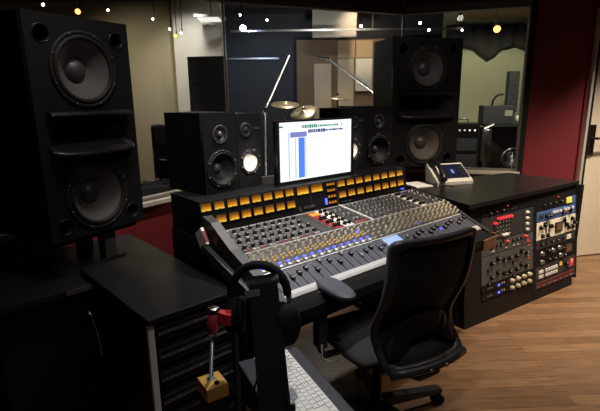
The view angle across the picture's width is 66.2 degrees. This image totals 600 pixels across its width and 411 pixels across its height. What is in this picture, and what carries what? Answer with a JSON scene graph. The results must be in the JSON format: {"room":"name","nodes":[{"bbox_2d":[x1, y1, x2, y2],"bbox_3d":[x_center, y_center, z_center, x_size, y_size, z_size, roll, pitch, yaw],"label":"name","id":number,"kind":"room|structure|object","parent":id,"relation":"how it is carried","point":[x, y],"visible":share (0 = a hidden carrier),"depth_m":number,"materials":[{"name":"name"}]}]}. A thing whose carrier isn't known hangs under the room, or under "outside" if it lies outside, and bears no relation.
{"room":"studio","nodes":[
{"label":"studio","id":0,"kind":"room"},
{"bbox_2d":[0,202,173,259],"bbox_3d":[-1.300,-0.540,3.011,0.140,2.800,2.250,8,16,34],"label":"wall","id":1,"kind":"structure","parent":0,"point":[155,229],"depth_m":3.34,"materials":[{"name":"red paint"}]},
{"bbox_2d":[0,0,223,241],"bbox_3d":[-1.206,-0.747,3.100,0.205,1.560,1.920,8,16,34],"label":"window","id":2,"kind":"structure","parent":1,"relation":"in","point":[164,197],"depth_m":3.35,"materials":[{"name":"glass"}]},
{"bbox_2d":[0,1,178,182],"bbox_3d":[-2.878,-1.322,6.409,2.480,2.800,0.100,-1,13,0],"label":"wall","id":3,"kind":"structure","parent":0,"point":[151,50],"depth_m":6.18,"materials":[{"name":"beige paint"}]},
{"bbox_2d":[141,181,175,196],"bbox_3d":[-1.458,0.137,4.678,0.520,0.720,0.280,-6,14,-19],"label":"flight case","id":4,"kind":"object","parent":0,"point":[156,188],"visible":0.02,"depth_m":4.48,"materials":[{"name":"plastic"}]},
{"bbox_2d":[171,0,228,111],"bbox_3d":[-1.328,-1.343,6.409,0.620,2.800,0.400,-1,13,0],"label":"wall column","id":5,"kind":"structure","parent":0,"point":[198,38],"depth_m":6.01,"materials":[{"name":"white paint"}]},
{"bbox_2d":[0,0,404,14],"bbox_3d":[0.474,-1.962,2.620,9.400,0.100,10.400,-1,13,0],"label":"ceiling","id":6,"kind":"structure","parent":0,"point":[228,9],"depth_m":6.65,"materials":[{"name":"black paint"}]},
{"bbox_2d":[74,0,81,14],"bbox_3d":[-1.824,-1.844,3.726,0.053,0.578,0.109,-4,14,-13],"label":"ceiling spotlight","id":7,"kind":"object","parent":6,"relation":"attached to","point":[77,11],"visible":1,"depth_m":3.75,"materials":[{"name":"yellow glass"}]},
{"bbox_2d":[173,0,177,38],"bbox_3d":[-1.414,-2.183,5.169,0.053,0.592,0.109,-3,13,-8],"label":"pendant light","id":8,"kind":"object","parent":6,"relation":"attached to","point":[175,35],"visible":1,"depth_m":5.20,"materials":[{"name":"yellow glass"}]},
{"bbox_2d":[194,2,225,21],"bbox_3d":[-1.103,-2.438,5.637,0.340,0.320,0.300,-1,13,0],"label":"ceiling light panel","id":9,"kind":"object","parent":6,"relation":"attached to","point":[210,17],"visible":0.98,"depth_m":5.56,"materials":[{"name":"white paint"}]},
{"bbox_2d":[197,17,220,21],"bbox_3d":[-1.116,-2.292,5.671,0.250,0.020,0.240,-1,13,0],"label":"diffuser","id":10,"kind":"object","parent":9,"relation":"attached to","point":[203,19],"depth_m":5.60,"materials":[{"name":"white plastic"}]},
{"bbox_2d":[240,5,245,31],"bbox_3d":[-0.703,-2.371,5.640,0.083,0.461,0.115,-1,13,0],"label":"ceiling spotlight","id":11,"kind":"object","parent":6,"relation":"attached to","point":[242,27],"visible":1,"depth_m":5.65,"materials":[{"name":"black paint"}]},
{"bbox_2d":[312,10,356,37],"bbox_3d":[0.466,-2.524,6.238,0.600,0.470,0.060,-1,13,0],"label":"acoustic panel","id":12,"kind":"object","parent":6,"relation":"hanging from","point":[321,19],"visible":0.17,"depth_m":6.22,"materials":[{"name":"grey fabric"}]},
{"bbox_2d":[230,4,462,31],"bbox_3d":[0.616,-2.529,6.099,3.100,0.400,0.030,-1,13,0],"label":"pipe","id":13,"kind":"object","parent":6,"relation":"hanging from","point":[458,27],"visible":0.84,"depth_m":6.13,"materials":[{"name":"metal"}]},
{"bbox_2d":[456,8,528,18],"bbox_3d":[3.114,-2.689,6.156,1.700,0.180,1.000,-1,13,0],"label":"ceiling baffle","id":14,"kind":"structure","parent":6,"relation":"hanging from","point":[515,12],"depth_m":6.33,"materials":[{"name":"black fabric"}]},
{"bbox_2d":[493,10,501,32],"bbox_3d":[2.433,-2.383,5.645,0.101,0.523,0.117,4,14,18],"label":"ceiling spotlight","id":15,"kind":"object","parent":6,"relation":"attached to","point":[497,28],"visible":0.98,"depth_m":5.66,"materials":[{"name":"yellow glass"}]},
{"bbox_2d":[225,13,443,175],"bbox_3d":[0.478,-1.626,7.504,9.200,2.800,0.150,-1,13,0],"label":"wall","id":16,"kind":"structure","parent":0,"point":[251,83],"depth_m":7.24,"materials":[{"name":"paint"}]},
{"bbox_2d":[227,57,278,59],"bbox_3d":[-1.031,-2.304,7.231,1.400,0.025,0.060,-1,13,0],"label":"trim","id":17,"kind":"structure","parent":16,"relation":"attached to","point":[264,57],"depth_m":7.20,"materials":[{"name":"metal"}]},
{"bbox_2d":[324,0,404,6],"bbox_3d":[0.170,-0.859,4.277,1.750,2.800,0.140,-7,15,-23],"label":"wall","id":18,"kind":"structure","parent":0,"point":[400,3],"depth_m":4.22,"materials":[{"name":"black paint"}]},
{"bbox_2d":[219,0,403,178],"bbox_3d":[0.166,-1.034,4.233,1.756,1.560,0.205,-7,15,-23],"label":"window","id":19,"kind":"structure","parent":18,"relation":"in","point":[299,4],"depth_m":3.98,"materials":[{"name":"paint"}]},
{"bbox_2d":[296,12,527,126],"bbox_3d":[2.519,-1.579,7.187,5.120,2.800,0.100,-1,13,0],"label":"wall","id":20,"kind":"structure","parent":0,"point":[482,79],"depth_m":7.02,"materials":[{"name":"beige paint"}]},
{"bbox_2d":[314,64,330,118],"bbox_3d":[0.347,-1.740,7.057,0.260,0.830,0.070,-1,13,0],"label":"acoustic panel","id":21,"kind":"object","parent":20,"relation":"attached to","point":[322,72],"visible":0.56,"depth_m":7.00,"materials":[{"name":"fabric"}]},
{"bbox_2d":[337,58,353,105],"bbox_3d":[0.696,-1.779,7.049,0.240,0.900,0.070,-1,13,0],"label":"acoustic panel","id":22,"kind":"object","parent":20,"relation":"attached to","point":[345,83],"visible":0.56,"depth_m":7.00,"materials":[{"name":"fabric"}]},
{"bbox_2d":[338,40,354,57],"bbox_3d":[0.699,-2.348,6.915,0.260,0.250,0.070,-1,13,0],"label":"acoustic panel","id":23,"kind":"object","parent":20,"relation":"attached to","point":[346,48],"visible":1,"depth_m":6.88,"materials":[{"name":"beige fabric"}]},
{"bbox_2d":[355,58,372,90],"bbox_3d":[0.968,-1.987,7.001,0.250,0.480,0.070,-1,13,0],"label":"acoustic panel","id":24,"kind":"object","parent":20,"relation":"attached to","point":[363,66],"visible":0.83,"depth_m":6.96,"materials":[{"name":"beige fabric"}]},
{"bbox_2d":[355,40,372,57],"bbox_3d":[0.964,-2.352,6.915,0.250,0.250,0.070,-1,13,0],"label":"acoustic panel","id":25,"kind":"object","parent":20,"relation":"attached to","point":[364,48],"visible":1,"depth_m":6.88,"materials":[{"name":"beige fabric"}]},
{"bbox_2d":[446,24,526,58],"bbox_3d":[3.118,-2.434,6.848,1.900,0.496,0.060,-1,13,0],"label":"drape","id":26,"kind":"object","parent":20,"relation":"hanging from","point":[482,38],"visible":0.52,"depth_m":6.83,"materials":[{"name":"grey fabric"}]},
{"bbox_2d":[246,253,599,410],"bbox_3d":[0.512,0.860,3.288,9.400,0.100,10.400,-1,13,0],"label":"floor","id":27,"kind":"structure","parent":0,"point":[541,354],"depth_m":2.73,"materials":[{"name":"brown wood"}]},
{"bbox_2d":[0,234,163,410],"bbox_3d":[-1.164,0.655,2.466,0.860,0.722,0.696,-13,18,-41],"label":"base cabinet","id":28,"kind":"object","parent":27,"relation":"on","point":[49,357],"visible":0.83,"depth_m":2.10,"materials":[{"name":"black laminate"}]},
{"bbox_2d":[16,221,135,276],"bbox_3d":[-1.170,0.196,2.442,0.350,0.183,0.460,7,15,29],"label":"speaker stand","id":29,"kind":"object","parent":28,"relation":"on","point":[64,263],"visible":0.66,"depth_m":2.39,"materials":[{"name":"black paint"}]},
{"bbox_2d":[0,8,143,244],"bbox_3d":[-1.158,-0.383,2.294,0.535,1.010,0.530,7,15,29],"label":"monitor speaker","id":30,"kind":"object","parent":29,"relation":"on","point":[70,170],"visible":1,"depth_m":2.14},
{"bbox_2d":[87,311,102,357],"bbox_3d":[-0.955,0.604,2.150,0.043,0.247,0.037,-13,18,-41],"label":"cable","id":31,"kind":"object","parent":28,"relation":"hanging from","point":[88,312],"visible":1,"depth_m":2.14,"materials":[{"name":"rubber"}]},
{"bbox_2d":[151,124,168,180],"bbox_3d":[-1.414,-0.267,5.185,0.400,1.270,0.308,-4,14,-15],"label":"amplifier","id":32,"kind":"object","parent":27,"relation":"on","point":[158,136],"visible":0.21,"depth_m":4.93,"materials":[{"name":"plastic"}]},
{"bbox_2d":[155,146,168,180],"bbox_3d":[-1.375,-0.176,5.061,0.340,0.950,0.010,-4,14,-15],"label":"grille","id":33,"kind":"object","parent":32,"relation":"attached to","point":[161,163],"depth_m":4.96,"materials":[{"name":"black paint"}]},
{"bbox_2d":[80,249,241,410],"bbox_3d":[-0.664,0.698,2.194,0.410,0.750,0.762,-13,18,-41],"label":"rack","id":34,"kind":"object","parent":27,"relation":"on","point":[133,294],"visible":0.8,"depth_m":2.01,"materials":[{"name":"black laminate"}]},
{"bbox_2d":[154,299,226,343],"bbox_3d":[-0.473,0.453,1.918,0.346,0.080,0.159,-13,18,-41],"label":"bay","id":35,"kind":"object","parent":34,"relation":"in","point":[179,325],"visible":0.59,"depth_m":1.83,"materials":[{"name":"black paint"}]},
{"bbox_2d":[156,323,231,366],"bbox_3d":[-0.472,0.550,1.941,0.346,0.080,0.159,-13,18,-41],"label":"bay","id":36,"kind":"object","parent":34,"relation":"in","point":[167,351],"visible":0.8,"depth_m":1.86,"materials":[{"name":"black paint"}]},
{"bbox_2d":[158,338,232,389],"bbox_3d":[-0.470,0.648,1.964,0.346,0.080,0.159,-13,18,-41],"label":"bay","id":37,"kind":"object","parent":34,"relation":"in","point":[175,371],"visible":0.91,"depth_m":1.90,"materials":[{"name":"black paint"}]},
{"bbox_2d":[160,358,233,410],"bbox_3d":[-0.469,0.745,1.987,0.346,0.080,0.159,-13,18,-41],"label":"bay","id":38,"kind":"object","parent":34,"relation":"in","point":[183,390],"visible":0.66,"depth_m":1.90,"materials":[{"name":"black paint"}]},
{"bbox_2d":[166,379,234,410],"bbox_3d":[-0.469,0.842,2.012,0.346,0.080,0.154,-13,18,-41],"label":"bay","id":39,"kind":"object","parent":34,"relation":"in","point":[192,404],"visible":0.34,"depth_m":1.94,"materials":[{"name":"black paint"}]},
{"bbox_2d":[187,56,228,111],"bbox_3d":[-1.062,-0.735,5.535,0.430,2.012,0.420,1,13,8],"label":"panel","id":40,"kind":"object","parent":27,"relation":"on","point":[206,77],"visible":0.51,"depth_m":5.32,"materials":[{"name":"fabric"}]},
{"bbox_2d":[197,305,230,410],"bbox_3d":[-0.252,0.763,1.483,0.104,0.940,0.086,-9,16,-32],"label":"stand","id":41,"kind":"object","parent":27,"relation":"on","point":[213,389],"visible":1,"depth_m":1.40,"materials":[{"name":"yellow wood"}]},
{"bbox_2d":[262,55,289,175],"bbox_3d":[-0.330,-0.656,5.187,0.473,1.992,0.530,-1,13,0],"label":"microphone stand","id":42,"kind":"object","parent":27,"relation":"on","point":[265,108],"visible":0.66,"depth_m":5.06,"materials":[{"name":"silver metal"}]},
{"bbox_2d":[271,98,298,119],"bbox_3d":[-0.113,-0.448,5.289,0.407,1.529,0.430,-1,13,0],"label":"cymbal","id":43,"kind":"object","parent":27,"relation":"on","point":[284,104],"visible":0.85,"depth_m":5.09,"materials":[{"name":"brown metal"}]},
{"bbox_2d":[238,347,353,410],"bbox_3d":[0.129,0.954,1.172,0.215,0.700,1.080,-7,15,-25],"label":"desk","id":44,"kind":"object","parent":27,"relation":"on","point":[247,368],"visible":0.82,"depth_m":1.44,"materials":[{"name":"wood"}]},
{"bbox_2d":[244,274,295,410],"bbox_3d":[-0.094,0.396,1.332,0.116,0.336,0.275,-3,14,-11],"label":"stand","id":45,"kind":"object","parent":44,"relation":"on","point":[271,381],"visible":0.98,"depth_m":1.32,"materials":[{"name":"black metal"}]},
{"bbox_2d":[224,260,300,401],"bbox_3d":[-0.086,0.339,1.377,0.181,0.307,0.340,-13,18,-42],"label":"headphones","id":46,"kind":"object","parent":45,"relation":"hanging from","point":[288,318],"visible":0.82,"depth_m":1.40,"materials":[{"name":"black plastic"}]},
{"bbox_2d":[224,296,245,334],"bbox_3d":[-0.204,0.344,1.439,0.067,0.122,0.102,-1,13,0],"label":"ear cup","id":47,"kind":"object","parent":46,"relation":"on","point":[237,306],"depth_m":1.40,"materials":[{"name":"black plastic"}]},
{"bbox_2d":[276,301,300,346],"bbox_3d":[-0.046,0.360,1.388,0.098,0.135,0.111,-1,13,0],"label":"ear cup","id":48,"kind":"object","parent":46,"relation":"on","point":[288,318],"depth_m":1.35,"materials":[{"name":"black leather"}]},
{"bbox_2d":[254,349,338,410],"bbox_3d":[-0.006,0.545,1.364,0.118,0.012,0.430,-7,15,-25],"label":"keyboard","id":49,"kind":"object","parent":44,"relation":"on","point":[305,393],"visible":0.54,"depth_m":1.34,"materials":[{"name":"white plastic"}]},
{"bbox_2d":[291,105,317,119],"bbox_3d":[0.101,-0.322,4.908,0.383,1.454,0.430,-1,13,0],"label":"cymbal","id":50,"kind":"object","parent":27,"relation":"on","point":[304,112],"visible":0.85,"depth_m":4.74,"materials":[{"name":"brown metal"}]},
{"bbox_2d":[171,165,496,410],"bbox_3d":[0.235,0.410,2.676,1.699,1.064,0.987,-12,17,-39],"label":"mixing console","id":51,"kind":"object","parent":27,"relation":"on","point":[342,228],"visible":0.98,"depth_m":2.35,"materials":[{"name":"black paint"}]},
{"bbox_2d":[164,111,238,195],"bbox_3d":[-0.528,-0.293,2.484,0.349,0.413,0.216,11,18,41],"label":"speaker","id":52,"kind":"object","parent":51,"relation":"on","point":[201,146],"visible":1,"depth_m":2.39},
{"bbox_2d":[195,227,208,247],"bbox_3d":[-0.460,0.155,2.164,0.017,0.108,0.105,-12,17,-39],"label":"box","id":53,"kind":"object","parent":51,"relation":"on","point":[202,238],"visible":0.85,"depth_m":2.15,"materials":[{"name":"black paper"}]},
{"bbox_2d":[235,112,261,188],"bbox_3d":[-0.345,-0.315,2.587,0.219,0.402,0.167,12,18,43],"label":"speaker","id":54,"kind":"object","parent":51,"relation":"on","point":[248,133],"visible":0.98,"depth_m":2.52},
{"bbox_2d":[272,117,353,185],"bbox_3d":[0.088,-0.333,2.732,0.607,0.359,0.059,-12,17,-39],"label":"computer monitor","id":55,"kind":"object","parent":51,"relation":"on","point":[304,150],"visible":1,"depth_m":2.69,"materials":[{"name":"black paint"},{"name":"glowing display screen"}]},
{"bbox_2d":[319,107,364,170],"bbox_3d":[0.287,-0.450,3.104,0.216,0.410,0.230,-10,16,-35],"label":"speaker","id":56,"kind":"object","parent":51,"relation":"on","point":[358,113],"visible":0.47,"depth_m":3.04},
{"bbox_2d":[338,105,392,167],"bbox_3d":[0.470,-0.506,3.322,0.254,0.416,0.316,-9,16,-31],"label":"speaker","id":57,"kind":"object","parent":51,"relation":"on","point":[378,119],"visible":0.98,"depth_m":3.20},
{"bbox_2d":[325,93,350,106],"bbox_3d":[0.485,-0.526,5.477,0.408,1.579,0.430,-1,13,0],"label":"cymbal","id":58,"kind":"object","parent":27,"relation":"on","point":[337,97],"visible":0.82,"depth_m":5.25,"materials":[{"name":"brown metal"}]},
{"bbox_2d":[316,56,372,92],"bbox_3d":[0.746,-0.777,5.605,1.006,2.007,0.494,4,14,21],"label":"microphone stand","id":59,"kind":"object","parent":27,"relation":"on","point":[317,57],"visible":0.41,"depth_m":5.37,"materials":[{"name":"silver metal"}]},
{"bbox_2d":[313,227,476,410],"bbox_3d":[0.385,0.548,2.125,0.746,1.045,0.756,-8,15,-27],"label":"chair","id":60,"kind":"object","parent":27,"relation":"on","point":[411,333],"visible":0.93,"depth_m":1.83,"materials":[{"name":"fabric"}]},
{"bbox_2d":[456,118,478,166],"bbox_3d":[2.029,-0.489,5.952,0.410,1.259,0.312,2,14,12],"label":"amplifier","id":61,"kind":"object","parent":27,"relation":"on","point":[467,134],"visible":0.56,"depth_m":5.72,"materials":[{"name":"fabric"}]},
{"bbox_2d":[456,138,476,150],"bbox_3d":[2.011,-0.763,5.742,0.360,0.150,0.014,2,14,12],"label":"grille","id":62,"kind":"object","parent":61,"relation":"attached to","point":[463,144],"depth_m":5.72,"materials":[{"name":"fabric"}]},
{"bbox_2d":[480,123,494,167],"bbox_3d":[2.166,-0.352,5.421,0.200,1.235,0.200,-1,13,0],"label":"canister","id":63,"kind":"object","parent":27,"relation":"on","point":[486,133],"visible":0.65,"depth_m":5.30,"materials":[{"name":"metal"}]},
{"bbox_2d":[406,173,583,329],"bbox_3d":[1.483,0.253,3.715,1.424,0.865,0.811,-9,16,-32],"label":"desk","id":64,"kind":"object","parent":27,"relation":"on","point":[486,191],"visible":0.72,"depth_m":3.35,"materials":[{"name":"black laminate"}]},
{"bbox_2d":[406,182,432,187],"bbox_3d":[0.923,-0.164,3.617,0.150,0.006,0.200,-6,14,-19],"label":"paper sheet","id":65,"kind":"object","parent":64,"relation":"on","point":[413,184],"visible":0.86,"depth_m":3.60,"materials":[{"name":"white paper"}]},
{"bbox_2d":[425,158,472,186],"bbox_3d":[1.208,-0.265,3.617,0.310,0.195,0.335,-4,14,-14],"label":"desk phone","id":66,"kind":"object","parent":64,"relation":"on","point":[447,174],"visible":1,"depth_m":3.64,"materials":[{"name":"white plastic"},{"name":"black plastic"},{"name":"glass screen"}]},
{"bbox_2d":[481,286,504,301],"bbox_3d":[1.341,0.620,3.287,0.270,0.057,0.111,-9,16,-32],"label":"rack unit","id":67,"kind":"object","parent":64,"relation":"in","point":[488,295],"visible":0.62,"depth_m":3.24,"materials":[{"name":"black paint"}]},
{"bbox_2d":[481,279,505,293],"bbox_3d":[1.337,0.566,3.279,0.270,0.055,0.111,-9,16,-32],"label":"rack unit","id":68,"kind":"object","parent":64,"relation":"in","point":[500,283],"visible":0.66,"depth_m":3.23,"materials":[{"name":"black paint"}]},
{"bbox_2d":[480,209,522,238],"bbox_3d":[1.401,0.140,3.261,0.473,0.180,0.139,-9,16,-32],"label":"rack unit","id":69,"kind":"object","parent":64,"relation":"in","point":[510,223],"visible":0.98,"depth_m":3.23,"materials":[{"name":"metal"}]},
{"bbox_2d":[481,243,532,286],"bbox_3d":[1.474,0.415,3.340,0.606,0.209,0.140,-9,16,-32],"label":"rack unit","id":70,"kind":"object","parent":64,"relation":"in","point":[498,266],"visible":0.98,"depth_m":3.29,"materials":[{"name":"grey metal"}]},
{"bbox_2d":[481,231,532,257],"bbox_3d":[1.464,0.267,3.319,0.606,0.097,0.125,-9,16,-32],"label":"rack unit","id":71,"kind":"object","parent":64,"relation":"in","point":[509,242],"visible":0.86,"depth_m":3.29,"materials":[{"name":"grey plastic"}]},
{"bbox_2d":[480,199,533,217],"bbox_3d":[1.448,0.014,3.279,0.606,0.063,0.124,-9,16,-32],"label":"rack unit","id":72,"kind":"object","parent":64,"relation":"in","point":[496,210],"visible":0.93,"depth_m":3.23,"materials":[{"name":"black paint"}]},
{"bbox_2d":[505,269,532,291],"bbox_3d":[1.602,0.554,3.436,0.328,0.111,0.134,-9,16,-32],"label":"knob panel","id":73,"kind":"object","parent":64,"relation":"in","point":[521,279],"visible":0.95,"depth_m":3.38,"materials":[{"name":"black paint"}]},
{"bbox_2d":[522,207,532,234],"bbox_3d":[1.659,0.108,3.425,0.124,0.200,0.137,-9,16,-32],"label":"knob panel","id":74,"kind":"object","parent":64,"relation":"in","point":[527,212],"visible":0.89,"depth_m":3.37,"materials":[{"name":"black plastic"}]},
{"bbox_2d":[535,267,574,289],"bbox_3d":[2.019,0.576,3.716,0.564,0.071,0.112,-9,16,-32],"label":"rack unit","id":75,"kind":"object","parent":64,"relation":"in","point":[559,276],"visible":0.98,"depth_m":3.67,"materials":[{"name":"metal"}]},
{"bbox_2d":[536,254,574,280],"bbox_3d":[2.016,0.488,3.697,0.564,0.116,0.129,-9,16,-32],"label":"rack unit","id":76,"kind":"object","parent":64,"relation":"in","point":[546,270],"visible":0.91,"depth_m":3.64,"materials":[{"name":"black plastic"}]},
{"bbox_2d":[536,230,574,250],"bbox_3d":[2.002,0.268,3.663,0.564,0.075,0.124,-9,16,-32],"label":"rack unit","id":77,"kind":"object","parent":64,"relation":"in","point":[569,235],"visible":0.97,"depth_m":3.61,"materials":[{"name":"black metal"}]},
{"bbox_2d":[536,239,575,266],"bbox_3d":[2.010,0.368,3.677,0.564,0.132,0.134,-9,16,-32],"label":"rack unit","id":78,"kind":"object","parent":64,"relation":"in","point":[566,248],"visible":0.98,"depth_m":3.62,"materials":[{"name":"black paint"}]},
{"bbox_2d":[536,213,576,240],"bbox_3d":[1.996,0.162,3.645,0.564,0.144,0.135,-9,16,-32],"label":"rack unit","id":79,"kind":"object","parent":64,"relation":"in","point":[562,224],"visible":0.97,"depth_m":3.59,"materials":[{"name":"beige metal"}]},
{"bbox_2d":[537,203,575,222],"bbox_3d":[1.989,0.051,3.627,0.564,0.086,0.130,-9,16,-32],"label":"rack unit","id":80,"kind":"object","parent":64,"relation":"in","point":[567,209],"visible":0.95,"depth_m":3.57,"materials":[{"name":"metal"}]},
{"bbox_2d":[537,189,575,211],"bbox_3d":[1.982,-0.045,3.615,0.564,0.113,0.127,-9,16,-32],"label":"rack unit","id":81,"kind":"object","parent":64,"relation":"in","point":[546,202],"visible":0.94,"depth_m":3.56,"materials":[{"name":"black paint"}]},
{"bbox_2d":[475,122,517,168],"bbox_3d":[2.758,-0.494,6.104,0.810,1.180,0.500,1,13,6],"label":"table","id":82,"kind":"object","parent":27,"relation":"on","point":[504,136],"visible":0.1,"depth_m":6.25,"materials":[{"name":"metal"}]},
{"bbox_2d":[478,93,513,123],"bbox_3d":[2.498,-1.233,5.860,0.370,0.377,0.246,1,13,6],"label":"amplifier","id":83,"kind":"object","parent":82,"relation":"on","point":[487,114],"visible":0.99,"depth_m":5.77,"materials":[{"name":"plastic"}]},
{"bbox_2d":[501,148,515,168],"bbox_3d":[2.378,-0.176,5.248,0.240,0.965,0.240,-1,13,0],"label":"electric fan","id":84,"kind":"object","parent":27,"relation":"on","point":[505,151],"visible":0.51,"depth_m":5.14,"materials":[{"name":"silver metal"}]},
{"bbox_2d":[504,71,519,111],"bbox_3d":[3.007,-0.979,6.663,0.360,1.860,0.360,-1,13,0],"label":"column","id":85,"kind":"structure","parent":27,"relation":"on","point":[513,77],"depth_m":6.46,"materials":[{"name":"fabric"}]},
{"bbox_3d":[1.039,0.075,4.306,0.500,0.943,0.310,-4,14,-14],"label":"speaker stand","id":86,"kind":"object","parent":27,"relation":"on","visible":0},
{"bbox_2d":[373,37,463,166],"bbox_3d":[1.033,-0.896,4.048,0.630,1.065,0.485,-4,14,-14],"label":"monitor speaker","id":87,"kind":"object","parent":86,"relation":"on","point":[420,77],"visible":0.94,"depth_m":3.90},
{"bbox_2d":[404,0,595,181],"bbox_3d":[1.791,-0.907,4.386,1.620,2.800,0.140,3,14,17],"label":"wall","id":88,"kind":"structure","parent":0,"point":[564,27],"depth_m":4.12,"materials":[{"name":"red paint"}]},
{"bbox_2d":[401,0,538,174],"bbox_3d":[1.551,-1.096,4.416,1.168,1.560,0.205,3,14,17],"label":"window","id":89,"kind":"structure","parent":88,"relation":"in","point":[533,5],"depth_m":4.20,"materials":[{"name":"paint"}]},
{"bbox_2d":[573,0,599,184],"bbox_3d":[3.045,-0.897,4.275,1.130,2.800,0.140,-4,14,-14],"label":"door frame","id":90,"kind":"structure","parent":88,"relation":"in","point":[597,4],"depth_m":4.04,"materials":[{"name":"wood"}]},
{"bbox_2d":[577,58,599,255],"bbox_3d":[3.034,-0.615,4.272,0.890,2.228,0.135,-4,14,-14],"label":"door","id":91,"kind":"structure","parent":90,"relation":"attached to","point":[588,239],"depth_m":4.34,"materials":[{"name":"beige paint"}]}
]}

